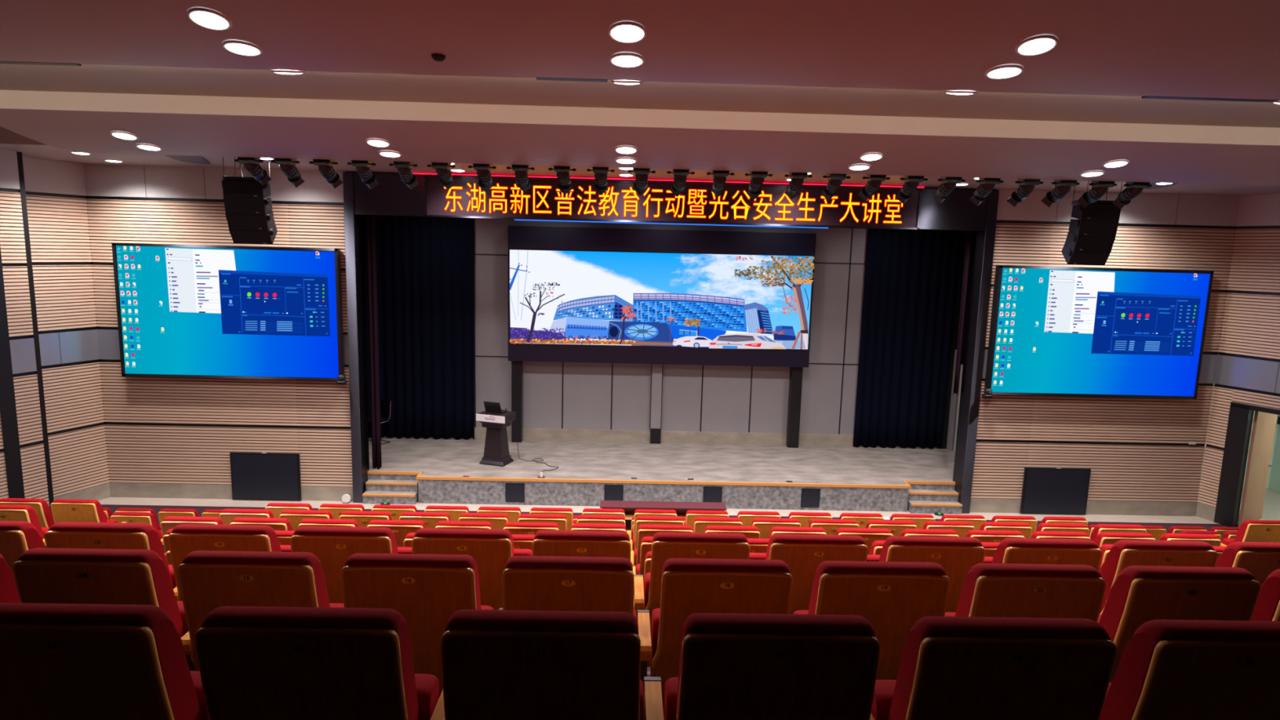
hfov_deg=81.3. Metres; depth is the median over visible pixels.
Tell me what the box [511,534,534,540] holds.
cushion
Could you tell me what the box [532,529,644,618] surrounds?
chair
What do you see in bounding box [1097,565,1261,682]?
chair
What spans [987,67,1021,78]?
diffuser
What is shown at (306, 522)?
chair
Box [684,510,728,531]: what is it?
chair
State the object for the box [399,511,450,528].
chair
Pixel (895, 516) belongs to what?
cushion
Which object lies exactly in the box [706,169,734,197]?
spotlight
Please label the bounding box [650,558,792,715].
chair
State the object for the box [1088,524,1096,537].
chair
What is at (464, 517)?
cushion
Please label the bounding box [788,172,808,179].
mounting bracket
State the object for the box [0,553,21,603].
chair
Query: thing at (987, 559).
chair
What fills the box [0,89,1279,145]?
ceiling
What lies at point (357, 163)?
mounting bracket
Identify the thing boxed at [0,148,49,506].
wall
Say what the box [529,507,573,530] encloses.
chair
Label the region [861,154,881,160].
diffuser
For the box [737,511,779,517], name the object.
cushion
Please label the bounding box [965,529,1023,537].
cushion
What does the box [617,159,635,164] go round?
diffuser
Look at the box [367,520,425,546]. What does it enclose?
chair
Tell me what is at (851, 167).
diffuser
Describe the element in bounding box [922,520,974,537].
chair
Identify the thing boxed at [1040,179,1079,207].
spotlight
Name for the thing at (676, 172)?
hood
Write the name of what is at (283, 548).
chair
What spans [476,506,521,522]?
chair
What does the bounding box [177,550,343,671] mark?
chair
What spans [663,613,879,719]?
chair
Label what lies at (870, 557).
chair
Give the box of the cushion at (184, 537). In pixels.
[171,524,281,551]
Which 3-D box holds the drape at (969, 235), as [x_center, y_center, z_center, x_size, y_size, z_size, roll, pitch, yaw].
[5.714,-1.135,13.129,0.099,3.534,0.050,1,8,-1]
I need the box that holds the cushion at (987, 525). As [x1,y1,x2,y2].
[979,521,1031,529]
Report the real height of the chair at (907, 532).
0.975 m
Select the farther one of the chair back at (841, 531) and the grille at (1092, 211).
the grille at (1092, 211)
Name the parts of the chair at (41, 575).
panel, number plate, edge trim, seat, armrest, leg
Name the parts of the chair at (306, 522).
panel, edge trim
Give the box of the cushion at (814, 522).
[808,519,857,527]
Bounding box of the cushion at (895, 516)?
[889,513,933,519]
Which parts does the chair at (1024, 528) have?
edge trim, panel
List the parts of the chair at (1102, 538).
edge trim, panel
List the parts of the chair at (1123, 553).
number plate, panel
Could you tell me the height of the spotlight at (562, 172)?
0.330 m
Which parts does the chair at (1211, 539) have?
edge trim, panel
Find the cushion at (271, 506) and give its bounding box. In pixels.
[266,502,312,510]
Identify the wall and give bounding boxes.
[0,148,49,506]
[22,155,110,500]
[84,164,353,501]
[370,218,937,448]
[969,189,1239,516]
[1195,193,1279,521]
[1199,342,1279,493]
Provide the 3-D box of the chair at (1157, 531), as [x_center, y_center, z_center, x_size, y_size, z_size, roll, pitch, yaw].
[6.843,2.694,10.241,0.560,0.975,0.404,1,8,-1]
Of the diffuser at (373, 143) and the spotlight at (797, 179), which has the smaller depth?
the diffuser at (373, 143)
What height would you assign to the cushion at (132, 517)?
0.495 m
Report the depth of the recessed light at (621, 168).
10.97 m
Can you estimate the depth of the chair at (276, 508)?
7.92 m
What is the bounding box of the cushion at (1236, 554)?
[1215,542,1279,567]
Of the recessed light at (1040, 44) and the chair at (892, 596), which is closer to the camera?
the chair at (892, 596)
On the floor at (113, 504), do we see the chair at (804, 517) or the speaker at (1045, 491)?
the chair at (804, 517)
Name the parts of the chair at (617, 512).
panel, edge trim, armrest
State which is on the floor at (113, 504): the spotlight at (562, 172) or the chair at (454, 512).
the chair at (454, 512)
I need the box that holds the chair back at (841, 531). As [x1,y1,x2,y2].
[835,527,891,534]
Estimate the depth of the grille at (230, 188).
10.66 m
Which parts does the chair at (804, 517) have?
edge trim, panel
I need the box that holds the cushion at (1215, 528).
[1209,526,1239,530]
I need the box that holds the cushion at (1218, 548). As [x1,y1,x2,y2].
[1212,546,1226,551]
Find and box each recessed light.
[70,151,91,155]
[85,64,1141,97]
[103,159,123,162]
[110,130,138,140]
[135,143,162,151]
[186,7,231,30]
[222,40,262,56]
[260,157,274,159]
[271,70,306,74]
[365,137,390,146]
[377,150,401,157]
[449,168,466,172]
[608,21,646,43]
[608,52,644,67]
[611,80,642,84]
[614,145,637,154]
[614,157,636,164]
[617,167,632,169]
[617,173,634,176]
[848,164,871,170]
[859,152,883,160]
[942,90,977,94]
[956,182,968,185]
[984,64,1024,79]
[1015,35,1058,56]
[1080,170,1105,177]
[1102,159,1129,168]
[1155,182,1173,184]
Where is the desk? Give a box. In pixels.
[600,500,726,532]
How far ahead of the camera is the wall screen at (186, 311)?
12.36 m
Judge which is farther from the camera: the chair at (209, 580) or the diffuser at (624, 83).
the diffuser at (624, 83)
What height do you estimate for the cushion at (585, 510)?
0.495 m
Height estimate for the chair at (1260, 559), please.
0.975 m
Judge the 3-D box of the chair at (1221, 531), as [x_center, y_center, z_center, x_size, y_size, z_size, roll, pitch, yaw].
[7.963,2.718,10.267,0.560,0.975,0.404,1,8,-1]
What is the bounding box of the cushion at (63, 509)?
[52,498,106,522]
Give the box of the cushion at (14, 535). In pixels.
[0,520,44,549]
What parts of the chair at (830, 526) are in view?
edge trim, panel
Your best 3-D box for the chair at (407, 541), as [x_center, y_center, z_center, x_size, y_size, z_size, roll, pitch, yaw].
[-1.434,1.699,5.531,0.560,0.975,0.404,1,8,-1]
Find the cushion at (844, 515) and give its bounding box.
[839,512,882,519]
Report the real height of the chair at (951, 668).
0.975 m
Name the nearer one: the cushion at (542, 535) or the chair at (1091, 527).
the cushion at (542, 535)
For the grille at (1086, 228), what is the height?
0.209 m
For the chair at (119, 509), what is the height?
0.975 m
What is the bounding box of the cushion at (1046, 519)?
[1040,516,1086,523]
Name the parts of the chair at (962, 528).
edge trim, panel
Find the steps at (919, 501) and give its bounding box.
[906,488,962,514]
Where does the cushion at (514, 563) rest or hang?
on the chair at (529, 583)
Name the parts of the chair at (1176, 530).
edge trim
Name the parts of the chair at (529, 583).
panel, edge trim, number plate, seat, leg, armrest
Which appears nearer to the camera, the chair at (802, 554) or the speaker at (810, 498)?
the chair at (802, 554)
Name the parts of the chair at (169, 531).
edge trim, panel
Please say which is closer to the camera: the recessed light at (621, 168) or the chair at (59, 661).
the chair at (59, 661)
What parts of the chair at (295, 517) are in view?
panel, edge trim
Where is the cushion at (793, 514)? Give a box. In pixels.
[787,511,831,518]
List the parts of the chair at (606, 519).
panel, edge trim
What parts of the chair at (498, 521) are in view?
panel, edge trim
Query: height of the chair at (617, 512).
0.975 m
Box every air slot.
[0,61,81,66]
[535,77,607,82]
[1141,96,1279,102]
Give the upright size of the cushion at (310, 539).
0.495 m
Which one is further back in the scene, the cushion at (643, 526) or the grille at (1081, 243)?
the grille at (1081, 243)
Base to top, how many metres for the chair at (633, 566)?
0.975 m
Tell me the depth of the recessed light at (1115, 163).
8.04 m
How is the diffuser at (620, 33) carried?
attached to the recessed light at (624, 32)
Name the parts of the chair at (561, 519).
panel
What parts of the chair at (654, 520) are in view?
seat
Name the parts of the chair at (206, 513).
panel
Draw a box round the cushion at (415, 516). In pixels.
[400,511,450,520]
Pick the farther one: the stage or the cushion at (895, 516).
the stage
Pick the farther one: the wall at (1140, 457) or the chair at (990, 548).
the wall at (1140, 457)
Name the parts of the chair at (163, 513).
panel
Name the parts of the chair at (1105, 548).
edge trim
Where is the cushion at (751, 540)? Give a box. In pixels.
[746,537,769,544]
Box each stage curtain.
[362,215,474,439]
[853,228,959,448]
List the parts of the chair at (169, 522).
panel, edge trim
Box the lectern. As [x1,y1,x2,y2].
[475,408,515,466]
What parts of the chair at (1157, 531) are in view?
panel, edge trim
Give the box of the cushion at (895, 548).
[879,535,982,561]
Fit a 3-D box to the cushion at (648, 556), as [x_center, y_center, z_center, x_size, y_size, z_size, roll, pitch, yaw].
[0.252,1.384,4.558,0.452,0.495,0.218,1,8,-1]
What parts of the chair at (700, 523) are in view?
panel, edge trim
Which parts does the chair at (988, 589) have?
seat, edge trim, panel, number plate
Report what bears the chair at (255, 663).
on the floor at (113, 504)
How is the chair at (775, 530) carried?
on the floor at (113, 504)
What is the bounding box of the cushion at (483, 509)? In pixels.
[478,506,521,514]
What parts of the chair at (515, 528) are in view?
panel, edge trim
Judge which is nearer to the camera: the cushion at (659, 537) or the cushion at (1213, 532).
the cushion at (659, 537)
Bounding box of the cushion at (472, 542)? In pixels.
[413,528,514,555]
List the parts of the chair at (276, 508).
panel, edge trim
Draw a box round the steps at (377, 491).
[362,479,418,504]
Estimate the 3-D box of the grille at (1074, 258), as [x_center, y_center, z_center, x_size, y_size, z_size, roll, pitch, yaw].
[6.756,-1.525,11.203,0.546,0.188,0.108,1,8,-1]
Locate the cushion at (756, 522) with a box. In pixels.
[751,517,799,526]
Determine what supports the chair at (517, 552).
on the floor at (113, 504)
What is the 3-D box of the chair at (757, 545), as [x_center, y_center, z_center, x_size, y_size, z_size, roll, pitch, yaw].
[0.805,1.749,5.581,0.560,0.975,0.404,1,8,-1]
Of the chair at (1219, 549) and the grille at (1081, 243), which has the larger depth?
the grille at (1081, 243)
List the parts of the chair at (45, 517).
panel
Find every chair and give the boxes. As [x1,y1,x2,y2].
[0,497,54,527]
[0,504,49,547]
[0,520,44,575]
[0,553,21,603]
[0,602,208,719]
[12,547,195,671]
[44,521,178,600]
[50,498,128,523]
[102,507,112,519]
[110,511,164,552]
[114,507,160,529]
[158,508,199,529]
[160,515,223,555]
[162,528,173,552]
[165,549,172,564]
[167,524,281,600]
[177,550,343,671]
[194,605,444,719]
[201,509,223,518]
[219,508,274,524]
[229,517,292,530]
[265,502,312,518]
[275,530,294,545]
[279,509,333,530]
[280,545,291,551]
[289,525,398,603]
[297,518,358,527]
[318,503,364,519]
[339,511,391,527]
[340,552,502,697]
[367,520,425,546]
[368,398,391,444]
[371,504,417,519]
[397,546,412,554]
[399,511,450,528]
[403,532,415,546]
[411,528,514,609]
[424,505,469,520]
[435,520,492,528]
[440,608,663,719]
[458,512,508,528]
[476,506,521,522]
[502,555,651,719]
[503,521,559,534]
[511,534,534,550]
[513,548,532,555]
[517,514,567,530]
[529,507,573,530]
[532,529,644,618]
[570,523,633,565]
[573,515,578,520]
[577,515,631,550]
[582,508,631,538]
[631,509,676,550]
[631,516,634,537]
[632,515,684,565]
[632,565,635,574]
[634,524,693,574]
[636,536,653,582]
[643,551,651,591]
[644,532,750,666]
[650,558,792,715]
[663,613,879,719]
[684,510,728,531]
[693,516,742,533]
[704,525,759,538]
[737,511,780,526]
[746,537,769,552]
[749,552,766,559]
[751,517,800,538]
[765,533,867,613]
[768,526,826,538]
[787,511,832,527]
[793,560,950,679]
[808,519,858,534]
[835,527,893,554]
[839,512,884,528]
[866,520,916,536]
[866,554,879,561]
[869,540,884,555]
[871,616,1116,719]
[879,535,985,612]
[889,513,935,528]
[900,528,959,537]
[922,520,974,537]
[940,514,986,529]
[944,563,1106,622]
[965,529,1024,542]
[979,521,1031,537]
[981,542,999,556]
[983,556,993,563]
[991,515,1037,537]
[991,537,1102,570]
[1031,531,1090,539]
[1035,523,1089,534]
[1040,516,1088,526]
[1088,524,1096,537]
[1089,524,1146,541]
[1093,532,1155,547]
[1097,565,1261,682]
[1098,544,1113,569]
[1098,561,1104,573]
[1098,619,1279,719]
[1099,539,1217,614]
[1142,525,1166,540]
[1159,533,1221,546]
[1167,526,1207,533]
[1178,530,1221,539]
[1209,526,1239,537]
[1212,546,1226,559]
[1215,542,1279,586]
[1220,520,1279,546]
[1220,531,1237,542]
[1250,568,1279,621]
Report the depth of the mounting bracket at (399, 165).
8.80 m
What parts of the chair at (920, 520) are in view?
edge trim, panel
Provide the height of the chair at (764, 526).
0.975 m
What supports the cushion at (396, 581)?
on the chair at (426, 590)
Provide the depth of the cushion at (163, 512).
9.71 m
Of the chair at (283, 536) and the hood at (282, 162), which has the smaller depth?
the chair at (283, 536)
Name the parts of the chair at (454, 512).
panel, edge trim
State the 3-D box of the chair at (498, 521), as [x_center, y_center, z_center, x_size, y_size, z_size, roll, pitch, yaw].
[-1.478,1.924,7.316,0.560,0.975,0.404,1,8,-1]
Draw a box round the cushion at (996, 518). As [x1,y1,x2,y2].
[991,515,1035,522]
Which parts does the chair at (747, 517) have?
edge trim, panel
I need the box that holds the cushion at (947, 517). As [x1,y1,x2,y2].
[940,514,985,520]
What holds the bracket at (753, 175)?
attached to the spotlight at (757, 181)
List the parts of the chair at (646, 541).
seat, edge trim, panel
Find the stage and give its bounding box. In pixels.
[367,437,955,511]
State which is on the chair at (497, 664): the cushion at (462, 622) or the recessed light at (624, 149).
the cushion at (462, 622)
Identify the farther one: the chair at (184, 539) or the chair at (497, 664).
the chair at (184, 539)
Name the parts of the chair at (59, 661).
number plate, panel, edge trim, seat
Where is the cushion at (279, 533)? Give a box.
[275,530,294,536]
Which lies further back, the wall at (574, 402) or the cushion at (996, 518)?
the wall at (574, 402)
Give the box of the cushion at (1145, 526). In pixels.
[1142,525,1164,528]
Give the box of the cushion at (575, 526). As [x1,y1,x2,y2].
[571,523,625,528]
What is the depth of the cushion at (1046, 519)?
8.11 m
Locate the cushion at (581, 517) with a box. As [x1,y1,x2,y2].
[577,515,625,520]
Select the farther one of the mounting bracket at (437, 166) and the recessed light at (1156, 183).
the recessed light at (1156, 183)
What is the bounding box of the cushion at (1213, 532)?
[1178,530,1219,534]
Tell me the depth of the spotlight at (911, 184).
9.03 m
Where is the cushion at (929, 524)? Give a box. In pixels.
[922,520,973,528]
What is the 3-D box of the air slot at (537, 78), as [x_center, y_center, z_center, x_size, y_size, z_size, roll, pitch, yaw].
[-0.526,-2.174,5.757,0.550,0.018,0.080,1,8,-1]
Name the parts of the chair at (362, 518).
panel, edge trim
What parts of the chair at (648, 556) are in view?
panel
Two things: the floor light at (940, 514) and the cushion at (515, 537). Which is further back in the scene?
the floor light at (940, 514)
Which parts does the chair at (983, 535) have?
panel, edge trim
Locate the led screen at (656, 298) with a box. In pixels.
[507,225,816,448]
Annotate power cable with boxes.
[517,426,558,471]
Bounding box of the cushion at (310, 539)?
[293,525,398,553]
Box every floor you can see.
[97,497,1239,676]
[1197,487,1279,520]
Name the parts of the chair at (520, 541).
panel, edge trim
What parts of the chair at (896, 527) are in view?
edge trim, panel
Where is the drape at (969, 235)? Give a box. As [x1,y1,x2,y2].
[953,231,972,394]
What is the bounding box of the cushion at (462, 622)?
[444,608,638,635]
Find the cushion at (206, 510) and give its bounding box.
[203,509,223,512]
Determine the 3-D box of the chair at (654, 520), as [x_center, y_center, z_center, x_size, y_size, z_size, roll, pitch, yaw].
[0.201,1.961,7.354,0.560,0.975,0.404,1,8,-1]
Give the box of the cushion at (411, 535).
[404,532,415,538]
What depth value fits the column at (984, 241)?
12.91 m
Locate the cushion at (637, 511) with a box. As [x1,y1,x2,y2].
[634,509,676,514]
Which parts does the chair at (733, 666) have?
seat, panel, number plate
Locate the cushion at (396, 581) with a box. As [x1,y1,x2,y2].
[344,552,481,609]
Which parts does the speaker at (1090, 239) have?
rigging frame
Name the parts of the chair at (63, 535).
panel, number plate, edge trim, seat, armrest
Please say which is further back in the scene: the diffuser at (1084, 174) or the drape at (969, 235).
the drape at (969, 235)
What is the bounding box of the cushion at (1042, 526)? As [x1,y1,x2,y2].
[1035,523,1088,531]
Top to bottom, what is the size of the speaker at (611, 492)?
0.344 m
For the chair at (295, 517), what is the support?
on the floor at (113, 504)
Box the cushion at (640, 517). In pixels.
[635,515,683,520]
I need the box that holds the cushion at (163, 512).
[159,508,199,516]
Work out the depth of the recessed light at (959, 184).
11.73 m
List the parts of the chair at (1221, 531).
panel, edge trim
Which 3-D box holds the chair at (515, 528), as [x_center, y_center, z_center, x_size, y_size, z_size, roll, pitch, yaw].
[-0.896,1.820,6.434,0.560,0.975,0.404,1,8,-1]
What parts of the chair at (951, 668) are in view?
seat, edge trim, panel, number plate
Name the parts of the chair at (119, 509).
edge trim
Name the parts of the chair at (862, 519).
edge trim, panel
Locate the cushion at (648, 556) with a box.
[644,551,651,559]
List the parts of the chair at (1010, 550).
edge trim, number plate, panel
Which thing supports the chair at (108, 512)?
on the floor at (113, 504)
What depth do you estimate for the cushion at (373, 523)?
6.16 m
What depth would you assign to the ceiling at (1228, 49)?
4.84 m
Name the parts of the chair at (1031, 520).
edge trim, panel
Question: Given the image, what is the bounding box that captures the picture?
[509,249,814,349]
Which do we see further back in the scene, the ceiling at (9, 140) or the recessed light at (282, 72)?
the ceiling at (9, 140)
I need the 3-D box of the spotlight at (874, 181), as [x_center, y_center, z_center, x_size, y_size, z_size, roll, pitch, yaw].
[2.846,-2.112,9.148,0.330,0.308,0.443,1,8,-1]
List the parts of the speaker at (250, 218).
rigging frame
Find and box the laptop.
[483,401,507,413]
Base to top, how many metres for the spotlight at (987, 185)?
0.331 m
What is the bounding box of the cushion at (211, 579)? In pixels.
[182,550,329,607]
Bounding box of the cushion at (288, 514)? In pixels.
[280,509,333,519]
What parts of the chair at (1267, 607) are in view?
edge trim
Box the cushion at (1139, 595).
[1098,565,1255,641]
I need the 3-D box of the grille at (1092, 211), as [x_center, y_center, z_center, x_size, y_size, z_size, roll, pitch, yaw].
[6.777,-2.171,10.937,0.546,0.211,0.021,1,8,-1]
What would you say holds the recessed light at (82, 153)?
in the ceiling at (9, 140)
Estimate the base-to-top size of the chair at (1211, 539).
0.975 m
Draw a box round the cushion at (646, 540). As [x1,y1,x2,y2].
[640,536,653,543]
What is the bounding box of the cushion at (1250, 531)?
[1233,520,1279,542]
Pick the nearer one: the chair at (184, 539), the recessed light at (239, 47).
the chair at (184, 539)
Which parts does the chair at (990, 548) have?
panel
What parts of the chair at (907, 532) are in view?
edge trim, panel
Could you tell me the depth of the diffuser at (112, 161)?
11.47 m
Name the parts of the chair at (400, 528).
panel, edge trim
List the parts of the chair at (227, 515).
panel, edge trim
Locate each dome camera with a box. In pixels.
[336,374,346,384]
[982,388,993,397]
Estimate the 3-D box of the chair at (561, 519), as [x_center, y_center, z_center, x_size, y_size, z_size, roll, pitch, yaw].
[-0.919,1.937,7.329,0.560,0.975,0.404,1,8,-1]
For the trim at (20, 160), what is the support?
attached to the wall at (55, 193)
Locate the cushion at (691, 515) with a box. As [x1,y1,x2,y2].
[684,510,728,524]
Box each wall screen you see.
[111,242,344,380]
[984,265,1213,399]
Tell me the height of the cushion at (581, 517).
0.495 m
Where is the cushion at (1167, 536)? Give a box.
[1159,533,1218,540]
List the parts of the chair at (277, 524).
panel, edge trim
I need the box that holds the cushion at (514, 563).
[504,555,632,571]
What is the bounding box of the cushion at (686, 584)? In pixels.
[659,558,790,610]
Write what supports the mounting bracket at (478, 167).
attached to the spotlight at (485, 181)
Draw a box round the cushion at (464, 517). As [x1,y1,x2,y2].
[459,512,508,522]
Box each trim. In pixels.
[0,247,25,498]
[16,151,53,515]
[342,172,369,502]
[353,172,988,231]
[937,231,974,450]
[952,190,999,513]
[1142,182,1179,189]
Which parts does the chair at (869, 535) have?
edge trim, panel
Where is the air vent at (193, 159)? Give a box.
[164,155,210,164]
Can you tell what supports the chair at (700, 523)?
on the floor at (113, 504)
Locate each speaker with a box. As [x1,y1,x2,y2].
[221,156,277,244]
[230,452,301,501]
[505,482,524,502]
[604,484,623,500]
[702,486,722,502]
[800,488,820,507]
[1019,466,1090,515]
[1061,180,1122,265]
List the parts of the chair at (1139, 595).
edge trim, number plate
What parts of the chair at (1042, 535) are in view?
edge trim, panel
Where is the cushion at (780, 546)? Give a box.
[765,533,866,559]
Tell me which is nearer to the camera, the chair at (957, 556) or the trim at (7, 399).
the chair at (957, 556)
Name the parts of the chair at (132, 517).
panel, edge trim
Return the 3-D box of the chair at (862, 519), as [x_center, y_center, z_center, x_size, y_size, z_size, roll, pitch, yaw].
[2.417,2.127,8.305,0.560,0.975,0.404,1,8,-1]
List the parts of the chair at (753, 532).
edge trim, panel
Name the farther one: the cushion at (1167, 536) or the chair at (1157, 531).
the chair at (1157, 531)
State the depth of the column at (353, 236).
12.66 m
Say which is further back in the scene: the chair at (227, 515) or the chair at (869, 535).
the chair at (227, 515)
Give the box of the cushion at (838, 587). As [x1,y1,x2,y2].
[808,560,946,614]
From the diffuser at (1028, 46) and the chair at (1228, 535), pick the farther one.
the chair at (1228, 535)
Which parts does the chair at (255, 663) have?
number plate, panel, seat, armrest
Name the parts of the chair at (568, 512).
edge trim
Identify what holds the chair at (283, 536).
on the floor at (113, 504)
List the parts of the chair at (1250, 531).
seat, edge trim, panel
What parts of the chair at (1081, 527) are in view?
edge trim, panel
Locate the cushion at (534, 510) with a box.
[530,507,573,513]
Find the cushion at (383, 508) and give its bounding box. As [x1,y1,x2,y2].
[372,504,417,511]
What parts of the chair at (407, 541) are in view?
edge trim, panel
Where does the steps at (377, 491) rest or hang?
on the floor at (113, 504)
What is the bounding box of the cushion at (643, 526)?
[638,524,692,530]
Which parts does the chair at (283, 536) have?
panel, edge trim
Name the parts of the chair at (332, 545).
edge trim, number plate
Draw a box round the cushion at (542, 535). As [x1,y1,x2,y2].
[533,529,630,542]
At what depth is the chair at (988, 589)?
2.67 m
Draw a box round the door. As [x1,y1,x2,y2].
[1213,401,1279,527]
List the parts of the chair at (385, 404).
seat, backrest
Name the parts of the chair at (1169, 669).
seat, edge trim, panel, number plate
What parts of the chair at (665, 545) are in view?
seat, edge trim, number plate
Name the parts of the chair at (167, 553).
edge trim, panel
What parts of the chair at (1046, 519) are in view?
edge trim, panel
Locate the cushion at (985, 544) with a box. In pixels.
[981,542,999,548]
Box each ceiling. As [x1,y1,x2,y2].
[0,0,1279,100]
[0,63,1279,127]
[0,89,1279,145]
[0,108,1279,186]
[0,125,1279,195]
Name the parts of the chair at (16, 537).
panel, edge trim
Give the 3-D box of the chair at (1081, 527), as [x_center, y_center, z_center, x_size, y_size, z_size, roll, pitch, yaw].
[4.119,2.048,7.442,0.560,0.975,0.404,1,8,-1]
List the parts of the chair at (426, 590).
panel, number plate, edge trim, seat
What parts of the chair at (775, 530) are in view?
edge trim, panel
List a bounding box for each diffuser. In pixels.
[105,160,121,162]
[112,133,136,139]
[137,145,159,150]
[190,11,228,29]
[225,43,259,55]
[276,72,300,74]
[368,140,388,146]
[380,152,399,157]
[451,169,464,172]
[611,25,643,42]
[612,55,641,66]
[614,82,639,84]
[616,147,635,153]
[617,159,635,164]
[849,165,868,169]
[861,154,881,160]
[947,93,970,94]
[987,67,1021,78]
[1018,38,1054,54]
[1081,172,1102,176]
[1104,161,1127,167]
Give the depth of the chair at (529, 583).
2.63 m
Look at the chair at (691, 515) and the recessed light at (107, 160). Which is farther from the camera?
the recessed light at (107, 160)
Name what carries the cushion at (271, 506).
on the chair at (276, 508)
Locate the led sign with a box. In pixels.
[413,173,924,229]
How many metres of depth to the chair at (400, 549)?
4.39 m
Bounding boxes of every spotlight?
[234,156,271,185]
[271,158,305,187]
[309,159,343,188]
[346,160,379,189]
[389,161,418,190]
[426,162,455,190]
[467,163,496,192]
[506,164,534,192]
[548,165,576,195]
[586,166,614,195]
[627,168,655,195]
[666,168,694,196]
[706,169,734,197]
[744,171,772,199]
[784,172,812,199]
[821,173,850,200]
[857,174,889,201]
[895,175,928,204]
[933,176,965,203]
[969,177,1004,206]
[1006,178,1043,206]
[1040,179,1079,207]
[1076,180,1116,208]
[1112,182,1151,208]
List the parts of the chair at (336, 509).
panel, edge trim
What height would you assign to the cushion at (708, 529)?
0.495 m
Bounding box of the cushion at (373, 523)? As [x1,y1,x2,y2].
[368,520,425,528]
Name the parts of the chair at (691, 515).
edge trim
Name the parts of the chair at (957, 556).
number plate, edge trim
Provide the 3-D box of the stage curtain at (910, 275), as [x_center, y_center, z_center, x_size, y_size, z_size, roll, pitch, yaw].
[5.501,-0.668,15.391,1.871,5.121,0.072,1,8,-1]
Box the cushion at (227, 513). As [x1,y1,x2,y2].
[221,508,274,518]
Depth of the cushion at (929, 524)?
7.17 m
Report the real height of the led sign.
0.713 m
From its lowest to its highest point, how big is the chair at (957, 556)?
0.975 m
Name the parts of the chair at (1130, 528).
edge trim, panel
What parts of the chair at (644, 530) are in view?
seat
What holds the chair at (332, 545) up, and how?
on the floor at (113, 504)
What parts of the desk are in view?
panel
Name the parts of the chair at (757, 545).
panel, edge trim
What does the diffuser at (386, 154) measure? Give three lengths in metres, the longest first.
0.208 x 0.208 x 0.017 m
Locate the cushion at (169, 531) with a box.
[164,528,173,534]
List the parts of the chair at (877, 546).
edge trim, panel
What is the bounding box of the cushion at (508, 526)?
[503,521,559,529]
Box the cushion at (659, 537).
[652,532,748,543]
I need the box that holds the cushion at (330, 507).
[320,503,364,511]
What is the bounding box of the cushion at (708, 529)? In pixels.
[704,525,759,533]
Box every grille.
[222,181,262,196]
[223,197,264,213]
[226,214,266,229]
[230,230,271,244]
[1068,252,1110,265]
[1074,236,1115,251]
[1079,220,1118,235]
[1082,204,1120,219]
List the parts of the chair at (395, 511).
panel, edge trim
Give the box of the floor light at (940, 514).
[933,512,944,516]
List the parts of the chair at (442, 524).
edge trim, panel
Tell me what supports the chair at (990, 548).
on the floor at (113, 504)
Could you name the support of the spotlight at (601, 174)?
hanging from the ceiling at (71, 131)
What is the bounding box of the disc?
[342,493,351,503]
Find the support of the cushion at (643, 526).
on the chair at (644, 530)
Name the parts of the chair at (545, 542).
number plate, panel, edge trim, armrest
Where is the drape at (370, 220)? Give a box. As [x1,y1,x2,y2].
[365,215,382,469]
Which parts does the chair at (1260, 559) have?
edge trim, panel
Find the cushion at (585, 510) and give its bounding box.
[582,508,624,512]
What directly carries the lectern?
on the stage
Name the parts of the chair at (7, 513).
panel, edge trim, seat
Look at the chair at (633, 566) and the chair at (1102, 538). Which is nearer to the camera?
the chair at (633, 566)
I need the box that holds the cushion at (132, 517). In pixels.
[111,511,160,539]
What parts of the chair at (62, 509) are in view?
panel, edge trim, seat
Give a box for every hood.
[237,156,261,164]
[274,158,297,165]
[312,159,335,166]
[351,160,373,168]
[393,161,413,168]
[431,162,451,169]
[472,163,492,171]
[511,164,530,172]
[553,165,571,173]
[591,166,609,174]
[632,168,650,175]
[671,168,689,176]
[711,169,729,177]
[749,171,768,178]
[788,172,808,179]
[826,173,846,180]
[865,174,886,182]
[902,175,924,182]
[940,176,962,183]
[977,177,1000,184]
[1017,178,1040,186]
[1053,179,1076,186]
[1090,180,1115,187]
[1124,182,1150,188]
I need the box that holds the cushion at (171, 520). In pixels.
[162,515,223,524]
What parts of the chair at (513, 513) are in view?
panel, edge trim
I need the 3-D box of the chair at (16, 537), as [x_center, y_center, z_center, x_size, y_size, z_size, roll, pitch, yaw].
[-3.089,1.209,3.675,0.614,0.975,0.404,1,8,-1]
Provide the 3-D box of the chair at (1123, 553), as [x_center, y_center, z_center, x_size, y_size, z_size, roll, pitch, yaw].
[2.535,1.333,3.801,0.560,0.975,0.404,1,8,-1]
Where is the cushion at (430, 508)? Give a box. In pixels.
[425,505,469,512]
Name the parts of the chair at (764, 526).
edge trim, panel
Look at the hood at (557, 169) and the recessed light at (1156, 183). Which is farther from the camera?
the recessed light at (1156, 183)
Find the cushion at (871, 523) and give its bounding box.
[866,520,915,528]
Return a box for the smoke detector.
[431,53,445,62]
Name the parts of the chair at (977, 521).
edge trim, panel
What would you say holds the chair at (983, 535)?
on the floor at (113, 504)
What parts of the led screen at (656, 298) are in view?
support post, support post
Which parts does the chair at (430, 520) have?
panel, edge trim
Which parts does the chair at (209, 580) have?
panel, number plate, edge trim, seat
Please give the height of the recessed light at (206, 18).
0.071 m
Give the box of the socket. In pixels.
[537,471,545,478]
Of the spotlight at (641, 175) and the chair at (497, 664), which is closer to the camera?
the chair at (497, 664)
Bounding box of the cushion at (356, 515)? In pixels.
[341,511,391,519]
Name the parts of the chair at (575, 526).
panel, edge trim, armrest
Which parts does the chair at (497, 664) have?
panel, number plate, seat, armrest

